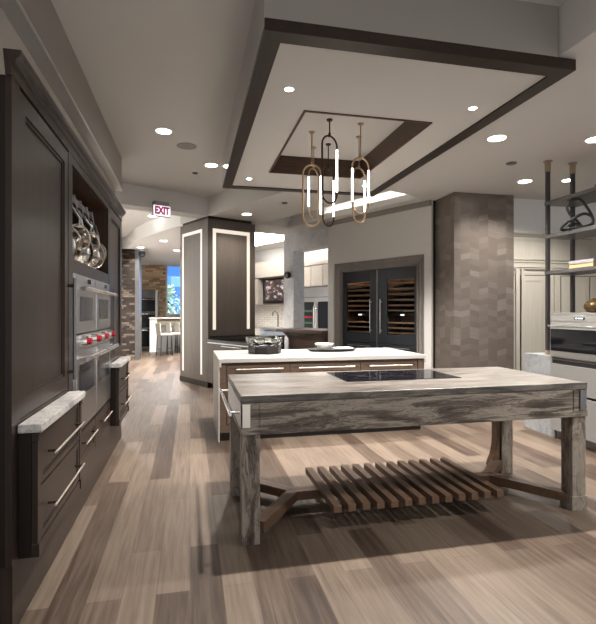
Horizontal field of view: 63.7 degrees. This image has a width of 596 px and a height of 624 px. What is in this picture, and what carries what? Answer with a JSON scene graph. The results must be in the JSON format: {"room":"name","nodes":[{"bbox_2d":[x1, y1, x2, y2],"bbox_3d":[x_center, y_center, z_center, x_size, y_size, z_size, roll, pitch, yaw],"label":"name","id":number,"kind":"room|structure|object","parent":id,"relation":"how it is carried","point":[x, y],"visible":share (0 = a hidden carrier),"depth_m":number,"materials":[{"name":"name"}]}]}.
{"room":"store","nodes":[
{"label":"store","id":0,"kind":"room"},
{"bbox_2d":[0,7,114,193],"bbox_3d":[-2.107,-1.312,4.123,0.300,0.665,4.970,0,0,-13],"label":"wall","id":1,"kind":"structure","parent":0,"point":[9,39],"depth_m":2.94,"materials":[{"name":"paint"}]},
{"bbox_2d":[0,74,84,568],"bbox_3d":[-1.599,0.045,2.556,0.753,2.130,1.090,0,0,-13],"label":"tall cabinet","id":2,"kind":"object","parent":1,"relation":"attached to","point":[36,285],"depth_m":2.33,"materials":[{"name":"brown wood"}]},
{"bbox_2d":[18,391,84,433],"bbox_3d":[-1.302,0.527,2.598,0.100,0.039,0.924,0,0,-13],"label":"countertop","id":3,"kind":"structure","parent":2,"relation":"on","point":[41,420],"depth_m":2.40,"materials":[{"name":"grey stone"}]},
{"bbox_2d":[0,0,122,190],"bbox_3d":[-1.527,-1.663,2.460,0.100,0.035,8.470,0,0,-13],"label":"trim","id":4,"kind":"structure","parent":1,"relation":"attached to","point":[14,11],"depth_m":3.37,"materials":[{"name":"grey paint"}]},
{"bbox_2d":[109,205,130,425],"bbox_3d":[-2.139,0.045,4.956,0.753,2.130,0.890,0,0,-13],"label":"tall cabinet","id":5,"kind":"object","parent":1,"relation":"attached to","point":[115,224],"depth_m":4.91,"materials":[{"name":"brown wood"}]},
{"bbox_2d":[110,356,130,367],"bbox_3d":[-1.841,0.527,4.993,0.100,0.039,0.774,0,0,-13],"label":"countertop","id":6,"kind":"structure","parent":5,"relation":"on","point":[121,361],"depth_m":4.83,"materials":[{"name":"grey stone"}]},
{"bbox_2d":[20,0,121,185],"bbox_3d":[-1.744,-1.895,2.421,0.500,0.429,8.490,0,0,-13],"label":"ceiling","id":7,"kind":"structure","parent":0,"point":[42,14],"depth_m":3.79,"materials":[{"name":"grey paint"}]},
{"bbox_2d":[142,265,165,316],"bbox_3d":[-6.615,-0.345,18.422,2.980,3.530,0.150,0,0,-13],"label":"wall","id":8,"kind":"structure","parent":0,"point":[153,276],"depth_m":18.61,"materials":[{"name":"beige brick"}]},
{"bbox_2d":[255,247,327,325],"bbox_3d":[-0.018,-0.345,15.375,0.159,3.530,9.000,0,0,-39],"label":"wall","id":9,"kind":"structure","parent":0,"point":[263,313],"depth_m":16.44,"materials":[{"name":"white tile"}]},
{"bbox_2d":[255,259,283,304],"bbox_3d":[-0.939,-0.905,15.932,0.580,1.390,2.980,0,0,-39],"label":"upper cabinet","id":10,"kind":"object","parent":9,"relation":"attached to","point":[268,270],"visible":0.27,"depth_m":15.75,"materials":[{"name":"beige wood"}]},
{"bbox_2d":[264,278,283,301],"bbox_3d":[-0.644,-0.665,15.360,0.055,0.730,1.480,0,0,-39],"label":"television","id":11,"kind":"object","parent":10,"relation":"attached to","point":[273,288],"visible":0.64,"depth_m":15.46,"materials":[{"name":"black paint"}]},
{"bbox_2d":[304,251,327,287],"bbox_3d":[0.615,-1.190,13.896,0.620,0.980,2.100,0,0,-39],"label":"upper cabinet","id":12,"kind":"object","parent":9,"relation":"attached to","point":[316,263],"visible":0.45,"depth_m":13.61,"materials":[{"name":"beige wood"}]},
{"bbox_2d":[284,226,327,348],"bbox_3d":[0.353,-0.175,10.518,0.310,3.190,1.791,0,0,-39],"label":"wall","id":13,"kind":"structure","parent":0,"point":[296,244],"depth_m":10.89,"materials":[{"name":"grey paint"}]},
{"bbox_2d":[284,271,290,278],"bbox_3d":[-0.241,-0.820,10.933,0.100,0.170,0.170,0,0,-39],"label":"wall speaker","id":14,"kind":"object","parent":13,"relation":"attached to","point":[287,274],"visible":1,"depth_m":10.89,"materials":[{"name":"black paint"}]},
{"bbox_2d":[19,349,595,623],"bbox_3d":[-0.030,1.470,11.524,13.000,0.100,25.500,0,0,-13],"label":"floor","id":15,"kind":"structure","parent":0,"point":[155,539],"depth_m":2.98,"materials":[{"name":"brown wood"}]},
{"bbox_2d":[0,424,120,623],"bbox_3d":[-1.932,1.266,3.696,0.633,0.309,3.420,0,0,-13],"label":"toe kick","id":16,"kind":"structure","parent":15,"relation":"on","point":[19,583],"depth_m":2.56,"materials":[{"name":"brown wood"}]},
{"bbox_2d":[72,156,112,464],"bbox_3d":[-1.914,0.045,3.792,0.681,2.130,1.460,0,0,-13],"label":"cabinet","id":17,"kind":"object","parent":16,"relation":"on","point":[83,188],"visible":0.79,"depth_m":4.02,"materials":[{"name":"brown wood"}]},
{"bbox_2d":[3,48,125,220],"bbox_3d":[-1.614,-1.075,3.762,0.072,0.110,3.470,0,0,-13],"label":"trim","id":18,"kind":"structure","parent":17,"relation":"attached to","point":[16,64],"depth_m":2.64,"materials":[{"name":"brown wood"}]},
{"bbox_2d":[72,194,96,226],"bbox_3d":[-1.749,-0.835,3.824,0.063,0.152,1.390,0,0,-13],"label":"pot rack","id":19,"kind":"object","parent":17,"relation":"attached to","point":[75,201],"visible":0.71,"depth_m":4.00,"materials":[{"name":"silver metal"}]},
{"bbox_2d":[72,227,81,259],"bbox_3d":[-1.587,-0.555,3.277,0.074,0.471,0.272,0,0,17],"label":"skillet","id":20,"kind":"object","parent":19,"relation":"hanging from","point":[76,240],"visible":0.27,"depth_m":3.38,"materials":[{"name":"silver metal"}]},
{"bbox_2d":[72,206,90,251],"bbox_3d":[-1.622,-0.610,3.496,0.117,0.361,0.202,0,0,27],"label":"saucepan","id":21,"kind":"object","parent":19,"relation":"hanging from","point":[84,234],"visible":0.34,"depth_m":3.55,"materials":[{"name":"silver metal"}]},
{"bbox_2d":[72,224,90,251],"bbox_3d":[-1.628,-0.530,3.499,0.094,0.202,0.202,0,0,27],"label":"pan","id":22,"kind":"object","parent":21,"relation":"on","point":[84,234],"depth_m":3.56,"materials":[{"name":"silver metal"}]},
{"bbox_2d":[77,210,93,265],"bbox_3d":[-1.695,-0.565,3.747,0.069,0.451,0.262,0,0,15],"label":"skillet","id":23,"kind":"object","parent":19,"relation":"hanging from","point":[86,257],"visible":0.31,"depth_m":3.83,"materials":[{"name":"silver metal"}]},
{"bbox_2d":[77,242,93,265],"bbox_3d":[-1.702,-0.470,3.748,0.044,0.262,0.262,0,0,15],"label":"pan","id":24,"kind":"object","parent":23,"relation":"on","point":[86,257],"depth_m":3.84,"materials":[{"name":"silver metal"}]},
{"bbox_2d":[83,215,99,252],"bbox_3d":[-1.729,-0.630,3.946,0.107,0.321,0.182,0,0,29],"label":"saucepan","id":25,"kind":"object","parent":19,"relation":"hanging from","point":[95,240],"visible":0.34,"depth_m":3.99,"materials":[{"name":"silver metal"}]},
{"bbox_2d":[89,231,99,252],"bbox_3d":[-1.734,-0.560,3.949,0.084,0.182,0.182,0,0,29],"label":"pan","id":26,"kind":"object","parent":25,"relation":"on","point":[95,241],"depth_m":4.00,"materials":[{"name":"silver metal"}]},
{"bbox_2d":[89,221,104,268],"bbox_3d":[-1.792,-0.580,4.190,0.079,0.421,0.242,0,0,22],"label":"skillet","id":27,"kind":"object","parent":19,"relation":"hanging from","point":[99,256],"visible":0.44,"depth_m":4.27,"materials":[{"name":"silver metal"}]},
{"bbox_2d":[89,244,104,268],"bbox_3d":[-1.799,-0.490,4.193,0.054,0.242,0.242,0,0,22],"label":"pan","id":28,"kind":"object","parent":27,"relation":"on","point":[99,257],"depth_m":4.27,"materials":[{"name":"silver metal"}]},
{"bbox_2d":[94,225,105,257],"bbox_3d":[-1.846,-0.615,4.405,0.069,0.351,0.192,0,0,27],"label":"skillet","id":29,"kind":"object","parent":19,"relation":"hanging from","point":[95,227],"visible":0.2,"depth_m":4.41,"materials":[{"name":"silver metal"}]},
{"bbox_2d":[72,273,104,334],"bbox_3d":[-1.788,-0.047,3.457,0.638,0.410,0.700,0,0,-13],"label":"wall oven","id":30,"kind":"object","parent":17,"relation":"in","point":[86,292],"visible":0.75,"depth_m":3.42,"materials":[{"name":"silver metal"}]},
{"bbox_2d":[72,331,106,427],"bbox_3d":[-1.781,0.497,3.458,0.653,0.666,0.700,0,0,-13],"label":"wall oven","id":31,"kind":"object","parent":17,"relation":"in","point":[86,352],"visible":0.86,"depth_m":3.45,"materials":[{"name":"silver metal"}]},
{"bbox_2d":[94,280,117,330],"bbox_3d":[-1.943,-0.047,4.144,0.638,0.410,0.700,0,0,-13],"label":"wall oven","id":32,"kind":"object","parent":17,"relation":"in","point":[102,300],"visible":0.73,"depth_m":4.12,"materials":[{"name":"silver metal"}]},
{"bbox_2d":[94,328,118,412],"bbox_3d":[-1.936,0.497,4.146,0.653,0.666,0.700,0,0,-13],"label":"wall oven","id":33,"kind":"object","parent":17,"relation":"in","point":[102,361],"visible":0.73,"depth_m":4.12,"materials":[{"name":"silver metal"}]},
{"bbox_2d":[122,249,134,359],"bbox_3d":[-4.954,-0.179,13.978,0.430,3.199,0.450,0,0,-13],"label":"stone pillar","id":34,"kind":"structure","parent":15,"relation":"on","point":[128,255],"depth_m":13.77,"materials":[{"name":"brown brick"}]},
{"bbox_2d":[135,249,141,359],"bbox_3d":[-4.718,-0.179,14.185,0.118,3.199,0.650,0,0,-13],"label":"column","id":35,"kind":"structure","parent":15,"relation":"on","point":[138,260],"depth_m":13.88,"materials":[{"name":"grey metal"}]},
{"bbox_2d":[142,290,158,348],"bbox_3d":[-5.610,0.320,18.146,0.620,2.200,0.730,0,0,-13],"label":"oven tower","id":36,"kind":"object","parent":15,"relation":"on","point":[150,298],"visible":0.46,"depth_m":17.82,"materials":[{"name":"black metal"}]},
{"bbox_2d":[155,323,172,355],"bbox_3d":[-4.290,0.905,15.379,0.439,1.031,0.419,0,0,-38],"label":"bar stool","id":37,"kind":"object","parent":15,"relation":"on","point":[158,325],"visible":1,"depth_m":15.29,"materials":[{"name":"beige fabric"}]},
{"bbox_2d":[149,317,179,351],"bbox_3d":[-3.948,0.820,17.229,2.620,1.200,0.850,0,0,-13],"label":"bar counter","id":38,"kind":"object","parent":15,"relation":"on","point":[162,320],"depth_m":16.75,"materials":[{"name":"white paint"}]},
{"bbox_2d":[166,323,179,354],"bbox_3d":[-4.085,0.905,15.835,0.439,1.031,0.419,0,0,-38],"label":"bar stool","id":39,"kind":"object","parent":15,"relation":"on","point":[168,325],"visible":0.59,"depth_m":15.73,"materials":[{"name":"beige fabric"}]},
{"bbox_2d":[174,322,179,353],"bbox_3d":[-3.919,0.905,16.283,0.439,1.031,0.419,0,0,-38],"label":"bar stool","id":40,"kind":"object","parent":15,"relation":"on","point":[177,325],"visible":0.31,"depth_m":16.15,"materials":[{"name":"beige fabric"}]},
{"bbox_2d":[180,216,254,387],"bbox_3d":[-1.628,-0.175,9.660,1.060,3.190,1.202,0,0,-39],"label":"column","id":41,"kind":"structure","parent":15,"relation":"on","point":[217,254],"depth_m":9.23,"materials":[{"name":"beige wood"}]},
{"bbox_2d":[207,338,282,387],"bbox_3d":[-0.972,0.970,8.486,0.683,0.900,1.465,0,0,-39],"label":"base cabinet","id":42,"kind":"object","parent":15,"relation":"on","point":[227,343],"visible":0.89,"depth_m":8.59,"materials":[{"name":"beige wood"}]},
{"bbox_2d":[207,338,282,345],"bbox_3d":[-0.962,0.545,8.484,0.670,0.050,1.450,0,0,-39],"label":"countertop","id":43,"kind":"structure","parent":42,"relation":"on","point":[233,341],"depth_m":8.46,"materials":[{"name":"black stone"}]},
{"bbox_2d":[255,325,283,334],"bbox_3d":[-0.982,0.965,15.897,0.692,0.910,2.980,0,0,-39],"label":"countertop","id":44,"kind":"structure","parent":15,"relation":"on","point":[259,330],"depth_m":15.51,"materials":[{"name":"white stone"}]},
{"bbox_2d":[272,311,278,326],"bbox_3d":[-0.713,0.248,15.609,0.322,0.522,0.073,0,0,31],"label":"faucet","id":45,"kind":"object","parent":44,"relation":"on","point":[274,311],"visible":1,"depth_m":15.56,"materials":[{"name":"silver metal"}]},
{"bbox_2d":[255,334,285,348],"bbox_3d":[-0.661,0.978,10.610,0.480,0.885,0.640,0,0,-39],"label":"base cabinet","id":46,"kind":"object","parent":15,"relation":"on","point":[266,335],"visible":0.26,"depth_m":10.49,"materials":[{"name":"black paint"}]},
{"bbox_2d":[276,328,327,348],"bbox_3d":[0.326,0.905,10.407,0.870,1.030,1.550,0,0,-39],"label":"countertop","id":47,"kind":"structure","parent":15,"relation":"on","point":[298,338],"depth_m":10.12,"materials":[{"name":"brown wood"}]},
{"bbox_2d":[304,286,327,328],"bbox_3d":[0.718,0.320,13.722,0.676,2.000,1.500,0,0,-39],"label":"fridge","id":48,"kind":"object","parent":15,"relation":"on","point":[315,298],"visible":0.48,"depth_m":13.53,"materials":[{"name":"silver metal"}]},
{"bbox_2d":[220,358,423,440],"bbox_3d":[0.211,0.993,5.976,2.404,0.855,1.132,0,0,-13],"label":"kitchen island","id":49,"kind":"object","parent":15,"relation":"on","point":[376,364],"visible":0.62,"depth_m":5.42,"materials":[{"name":"brown wood"}]},
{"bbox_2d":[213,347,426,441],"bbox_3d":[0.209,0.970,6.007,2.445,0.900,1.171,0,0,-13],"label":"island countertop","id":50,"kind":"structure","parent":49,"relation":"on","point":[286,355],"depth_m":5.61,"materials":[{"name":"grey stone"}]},
{"bbox_2d":[246,336,283,353],"bbox_3d":[-0.412,0.418,5.955,0.448,0.203,0.448,0,0,10],"label":"glass bowl","id":51,"kind":"object","parent":50,"relation":"on","point":[260,344],"visible":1,"depth_m":5.79,"materials":[{"name":"clear glass"}]},
{"bbox_2d":[307,347,356,351],"bbox_3d":[0.439,0.503,6.249,0.670,0.034,0.368,0,0,-13],"label":"serving tray","id":52,"kind":"object","parent":50,"relation":"on","point":[331,349],"visible":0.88,"depth_m":6.11,"materials":[{"name":"metal"}]},
{"bbox_2d":[315,343,332,349],"bbox_3d":[0.336,0.461,6.205,0.244,0.085,0.244,0,0,-13],"label":"bowl","id":53,"kind":"object","parent":52,"relation":"on","point":[325,346],"visible":0.9,"depth_m":6.13,"materials":[{"name":"beige ceramic"}]},
{"bbox_2d":[333,347,352,348],"bbox_3d":[0.591,0.491,6.303,0.270,0.024,0.270,0,0,-13],"label":"plate","id":54,"kind":"object","parent":52,"relation":"on","point":[333,347],"visible":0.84,"depth_m":6.32,"materials":[{"name":"white ceramic"}]},
{"bbox_2d":[219,367,587,545],"bbox_3d":[0.717,0.967,3.648,2.550,0.907,1.026,0,0,-13],"label":"prep table","id":55,"kind":"object","parent":15,"relation":"on","point":[257,405],"visible":1,"depth_m":3.32,"materials":[{"name":"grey wood"}]},
{"bbox_2d":[326,369,461,381],"bbox_3d":[0.745,0.511,3.832,0.925,0.005,0.530,0,0,-13],"label":"cooktop","id":56,"kind":"object","parent":55,"relation":"on","point":[355,376],"visible":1,"depth_m":3.79,"materials":[{"name":"black glass"}]},
{"bbox_2d":[435,192,513,368],"bbox_3d":[2.720,-0.175,7.659,1.010,3.190,0.850,0,0,-13],"label":"pillar","id":57,"kind":"structure","parent":15,"relation":"on","point":[474,232],"depth_m":7.26,"materials":[{"name":"tile"}]},
{"bbox_2d":[525,352,556,436],"bbox_3d":[3.173,0.967,5.713,0.700,0.907,0.505,0,0,-13],"label":"countertop","id":58,"kind":"structure","parent":15,"relation":"on","point":[538,363],"depth_m":5.65,"materials":[{"name":"white stone"}]},
{"bbox_2d":[543,160,595,354],"bbox_3d":[3.328,-0.628,4.777,0.450,2.281,2.000,0,0,-13],"label":"shelving unit","id":59,"kind":"object","parent":58,"relation":"on","point":[588,195],"visible":0.88,"depth_m":5.64,"materials":[{"name":"grey metal"}]},
{"bbox_2d":[560,198,594,231],"bbox_3d":[3.081,-1.073,5.302,0.335,0.361,0.155,0,0,30],"label":"knot sculpture","id":60,"kind":"object","parent":59,"relation":"on","point":[577,224],"visible":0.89,"depth_m":5.28,"materials":[{"name":"black paint"}]},
{"bbox_2d":[569,262,595,267],"bbox_3d":[3.237,-0.500,5.346,0.224,0.060,0.350,0,0,-13],"label":"book","id":61,"kind":"object","parent":59,"relation":"on","point":[585,264],"visible":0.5,"depth_m":5.30,"materials":[{"name":"beige paper"}]},
{"bbox_2d":[569,258,595,263],"bbox_3d":[3.237,-0.548,5.343,0.215,0.035,0.345,0,0,-13],"label":"book","id":62,"kind":"object","parent":61,"relation":"on","point":[592,259],"visible":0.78,"depth_m":5.28,"materials":[{"name":"beige paper"}]},
{"bbox_2d":[514,232,595,370],"bbox_3d":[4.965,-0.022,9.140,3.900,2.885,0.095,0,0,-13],"label":"tall cabinet","id":63,"kind":"object","parent":15,"relation":"on","point":[529,247],"visible":0.36,"depth_m":9.03,"materials":[{"name":"beige wood"}]},
{"bbox_2d":[550,313,595,450],"bbox_3d":[3.358,0.719,4.364,0.632,1.402,2.200,0,0,-13],"label":"cabinet","id":64,"kind":"object","parent":15,"relation":"on","point":[571,369],"visible":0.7,"depth_m":4.92,"materials":[{"name":"grey paint"}]},
{"bbox_2d":[547,315,595,361],"bbox_3d":[3.125,0.276,5.016,0.560,0.464,0.765,0,0,-13],"label":"oven","id":65,"kind":"object","parent":64,"relation":"in","point":[571,336],"visible":1,"depth_m":5.01,"materials":[{"name":"silver metal"}]},
{"bbox_2d":[583,298,595,312],"bbox_3d":[3.250,-0.060,5.190,0.310,0.155,0.248,0,0,-13],"label":"vase","id":66,"kind":"object","parent":64,"relation":"on","point":[590,305],"visible":1,"depth_m":5.14,"materials":[{"name":"gold metal"}]},
{"bbox_2d":[51,0,595,251],"bbox_3d":[0.408,-2.160,9.573,13.000,0.100,21.500,0,0,-13],"label":"ceiling","id":67,"kind":"structure","parent":0,"point":[147,65],"depth_m":4.36,"materials":[{"name":"grey paint"}]},
{"bbox_2d":[155,128,171,133],"bbox_3d":[-1.572,-2.106,5.622,0.194,0.009,0.194,0,0,-13],"label":"recessed light","id":68,"kind":"object","parent":67,"relation":"in","point":[158,130],"visible":1,"depth_m":5.60,"materials":[{"name":"white paint"}]},
{"bbox_2d":[177,143,196,149],"bbox_3d":[-1.422,-2.106,6.138,0.250,0.008,0.250,0,0,-13],"label":"ceiling speaker","id":69,"kind":"object","parent":67,"relation":"attached to","point":[187,146],"visible":1,"depth_m":6.13,"materials":[{"name":"grey paint"}]},
{"bbox_2d":[204,163,217,166],"bbox_3d":[-1.253,-2.106,6.934,0.194,0.009,0.194,0,0,-13],"label":"recessed light","id":70,"kind":"object","parent":67,"relation":"in","point":[206,164],"visible":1,"depth_m":6.92,"materials":[{"name":"white paint"}]},
{"bbox_2d":[255,232,283,246],"bbox_3d":[-1.591,-2.099,14.156,2.100,0.019,3.300,0,0,-39],"label":"ceiling light panel","id":71,"kind":"object","parent":67,"relation":"attached to","point":[260,238],"visible":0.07,"depth_m":13.90,"materials":[{"name":"white plastic"}]},
{"bbox_2d":[115,0,595,265],"bbox_3d":[-1.673,-1.935,9.027,7.815,0.349,22.818,0,0,-26],"label":"ceiling","id":72,"kind":"structure","parent":0,"point":[554,124],"depth_m":6.05,"materials":[{"name":"grey paint"}]},
{"bbox_2d":[138,249,145,256],"bbox_3d":[-4.468,-1.660,13.755,0.200,0.240,0.200,0,0,-13],"label":"security camera","id":73,"kind":"object","parent":72,"relation":"attached to","point":[141,253],"visible":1,"depth_m":13.69,"materials":[{"name":"white paint"}]},
{"bbox_2d":[152,201,170,217],"bbox_3d":[-2.356,-1.742,8.245,0.315,0.255,0.118,0,0,-39],"label":"exit sign","id":74,"kind":"object","parent":72,"relation":"attached to","point":[159,208],"visible":1,"depth_m":8.20,"materials":[{"name":"white plastic"}]},
{"bbox_2d":[222,0,263,186],"bbox_3d":[0.382,-1.905,4.955,2.059,0.409,3.800,0,0,-13],"label":"trim","id":75,"kind":"structure","parent":72,"relation":"attached to","point":[256,28],"depth_m":3.82,"materials":[{"name":"grey paint"}]},
{"bbox_2d":[288,194,422,227],"bbox_3d":[0.887,-1.825,8.869,0.086,0.110,3.380,0,0,-39],"label":"light","id":76,"kind":"object","parent":72,"relation":"attached to","point":[405,198],"visible":0.71,"depth_m":8.54,"materials":[{"name":"white"}]},
{"bbox_2d":[223,17,575,196],"bbox_3d":[0.455,-1.722,4.971,2.200,0.075,3.800,0,0,-13],"label":"trim","id":77,"kind":"structure","parent":72,"relation":"attached to","point":[276,31],"depth_m":3.24,"materials":[{"name":"brown wood"}]},
{"bbox_2d":[264,0,557,56],"bbox_3d":[0.799,-1.935,3.111,2.055,0.348,0.020,0,0,-13],"label":"ceiling soffit","id":78,"kind":"structure","parent":72,"relation":"attached to","point":[512,25],"depth_m":3.14,"materials":[{"name":"grey paint"}]},
{"bbox_2d":[487,134,506,141],"bbox_3d":[2.033,-1.766,4.906,0.194,0.009,0.194,0,0,-13],"label":"recessed light","id":79,"kind":"object","parent":72,"relation":"in","point":[494,138],"visible":1,"depth_m":4.90,"materials":[{"name":"white paint"}]},
{"bbox_2d":[506,161,516,165],"bbox_3d":[2.552,-1.759,5.740,0.120,0.022,0.120,0,0,-13],"label":"ceiling sensor","id":80,"kind":"object","parent":72,"relation":"attached to","point":[512,162],"visible":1,"depth_m":5.71,"materials":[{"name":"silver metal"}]},
{"bbox_2d":[517,179,532,182],"bbox_3d":[3.090,-1.766,6.538,0.194,0.009,0.194,0,0,-13],"label":"recessed light","id":81,"kind":"object","parent":72,"relation":"in","point":[523,180],"visible":1,"depth_m":6.53,"materials":[{"name":"white paint"}]},
{"bbox_2d":[584,136,595,142],"bbox_3d":[3.060,-1.766,4.942,0.194,0.009,0.194,0,0,-13],"label":"recessed light","id":82,"kind":"object","parent":72,"relation":"in","point":[591,139],"visible":1,"depth_m":4.96,"materials":[{"name":"white paint"}]},
{"bbox_2d":[328,200,432,368],"bbox_3d":[1.713,-0.175,8.890,0.900,3.190,2.448,0,0,-39],"label":"wall","id":83,"kind":"structure","parent":0,"point":[408,232],"depth_m":8.31,"materials":[{"name":"grey paint"}]},
{"bbox_2d":[327,200,430,225],"bbox_3d":[1.348,-1.728,8.598,0.035,0.085,2.448,0,0,-39],"label":"trim","id":84,"kind":"structure","parent":83,"relation":"attached to","point":[427,202],"depth_m":8.36,"materials":[{"name":"grey paint"}]},
{"bbox_2d":[335,254,423,353],"bbox_3d":[1.418,0.249,8.639,0.115,2.342,2.147,0,0,-39],"label":"surround","id":85,"kind":"object","parent":83,"relation":"attached to","point":[415,260],"visible":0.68,"depth_m":8.58,"materials":[{"name":"grey wood"}]},
{"bbox_2d":[343,270,375,347],"bbox_3d":[1.373,0.287,9.135,0.688,2.065,0.865,0,0,-39],"label":"wine fridge","id":86,"kind":"object","parent":85,"relation":"in","point":[359,287],"visible":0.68,"depth_m":8.96,"materials":[{"name":"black glass"}]},
{"bbox_2d":[378,266,416,352],"bbox_3d":[1.932,0.287,8.436,0.688,2.065,0.865,0,0,-39],"label":"wine fridge","id":87,"kind":"object","parent":85,"relation":"in","point":[397,287],"visible":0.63,"depth_m":8.24,"materials":[{"name":"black glass"}]},
{"bbox_2d":[433,200,434,368],"bbox_3d":[2.128,-0.175,7.843,0.065,3.190,0.330,0,0,-13],"label":"trim","id":88,"kind":"structure","parent":83,"relation":"attached to","point":[433,200],"depth_m":7.68,"materials":[{"name":"brown wood"}]},
{"bbox_2d":[233,43,545,192],"bbox_3d":[0.455,-1.820,4.971,1.960,0.240,3.560,0,0,-13],"label":"ceiling","id":89,"kind":"structure","parent":0,"point":[323,80],"depth_m":3.99,"materials":[{"name":"grey paint"}]},
{"bbox_2d":[284,86,294,91],"bbox_3d":[-0.068,-1.696,3.675,0.084,0.007,0.084,0,0,-13],"label":"recessed light","id":90,"kind":"object","parent":89,"relation":"in","point":[288,88],"visible":1,"depth_m":3.67,"materials":[{"name":"white paint"}]},
{"bbox_2d":[302,131,321,226],"bbox_3d":[0.149,-1.405,5.120,0.209,1.008,0.060,0,0,-1],"label":"pendant lamp","id":91,"kind":"object","parent":89,"relation":"hanging from","point":[310,132],"visible":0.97,"depth_m":5.11,"materials":[{"name":"gold metal"}]},
{"bbox_2d":[308,147,318,218],"bbox_3d":[0.181,-1.492,5.600,0.060,0.833,0.209,0,0,37],"label":"pendant lamp","id":92,"kind":"object","parent":89,"relation":"hanging from","point":[313,148],"visible":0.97,"depth_m":5.59,"materials":[{"name":"gold metal"}]},
{"bbox_2d":[322,143,333,226],"bbox_3d":[0.346,-1.435,5.490,0.060,0.948,0.209,0,0,44],"label":"pendant lamp","id":93,"kind":"object","parent":89,"relation":"hanging from","point":[327,144],"visible":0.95,"depth_m":5.48,"materials":[{"name":"brown metal"}]},
{"bbox_2d":[321,118,337,203],"bbox_3d":[0.315,-1.487,4.786,0.209,0.843,0.060,0,0,-36],"label":"pendant lamp","id":94,"kind":"object","parent":89,"relation":"hanging from","point":[329,120],"visible":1,"depth_m":4.78,"materials":[{"name":"brown metal"}]},
{"bbox_2d":[269,110,432,178],"bbox_3d":[0.426,-1.800,5.098,1.190,0.220,1.860,0,0,-13],"label":"trim","id":95,"kind":"structure","parent":89,"relation":"attached to","point":[408,129],"depth_m":5.69,"materials":[{"name":"brown wood"}]},
{"bbox_2d":[352,136,365,223],"bbox_3d":[0.668,-1.432,5.255,0.209,0.953,0.060,0,0,-41],"label":"pendant lamp","id":96,"kind":"object","parent":89,"relation":"hanging from","point":[357,137],"visible":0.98,"depth_m":5.25,"materials":[{"name":"gold metal"}]},
{"bbox_2d":[351,122,369,214],"bbox_3d":[0.637,-1.445,4.889,0.209,0.928,0.060,0,0,-23],"label":"pendant lamp","id":97,"kind":"object","parent":89,"relation":"hanging from","point":[360,124],"visible":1,"depth_m":4.88,"materials":[{"name":"gold metal"}]},
{"bbox_2d":[467,106,477,110],"bbox_3d":[1.463,-1.696,4.019,0.084,0.007,0.084,0,0,-13],"label":"recessed light","id":98,"kind":"object","parent":89,"relation":"in","point":[470,108],"visible":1,"depth_m":4.01,"materials":[{"name":"white paint"}]},
{"bbox_2d":[514,198,595,232],"bbox_3d":[5.008,-0.345,9.265,4.160,3.530,0.120,0,0,-13],"label":"wall","id":99,"kind":"structure","parent":0,"point":[529,214],"depth_m":9.11,"materials":[{"name":"white paint"}]},
{"bbox_3d":[-3.640,-0.345,19.092,3.120,3.530,0.150,0,0,-13],"label":"wall","id":100,"kind":"structure","parent":0,"visible":0},
{"bbox_2d":[166,265,179,314],"bbox_3d":[-4.488,-0.830,18.875,1.370,2.000,0.200,0,0,-13],"label":"window","id":101,"kind":"structure","parent":100,"relation":"in","point":[172,272],"depth_m":18.78,"materials":[{"name":"blue glass"}]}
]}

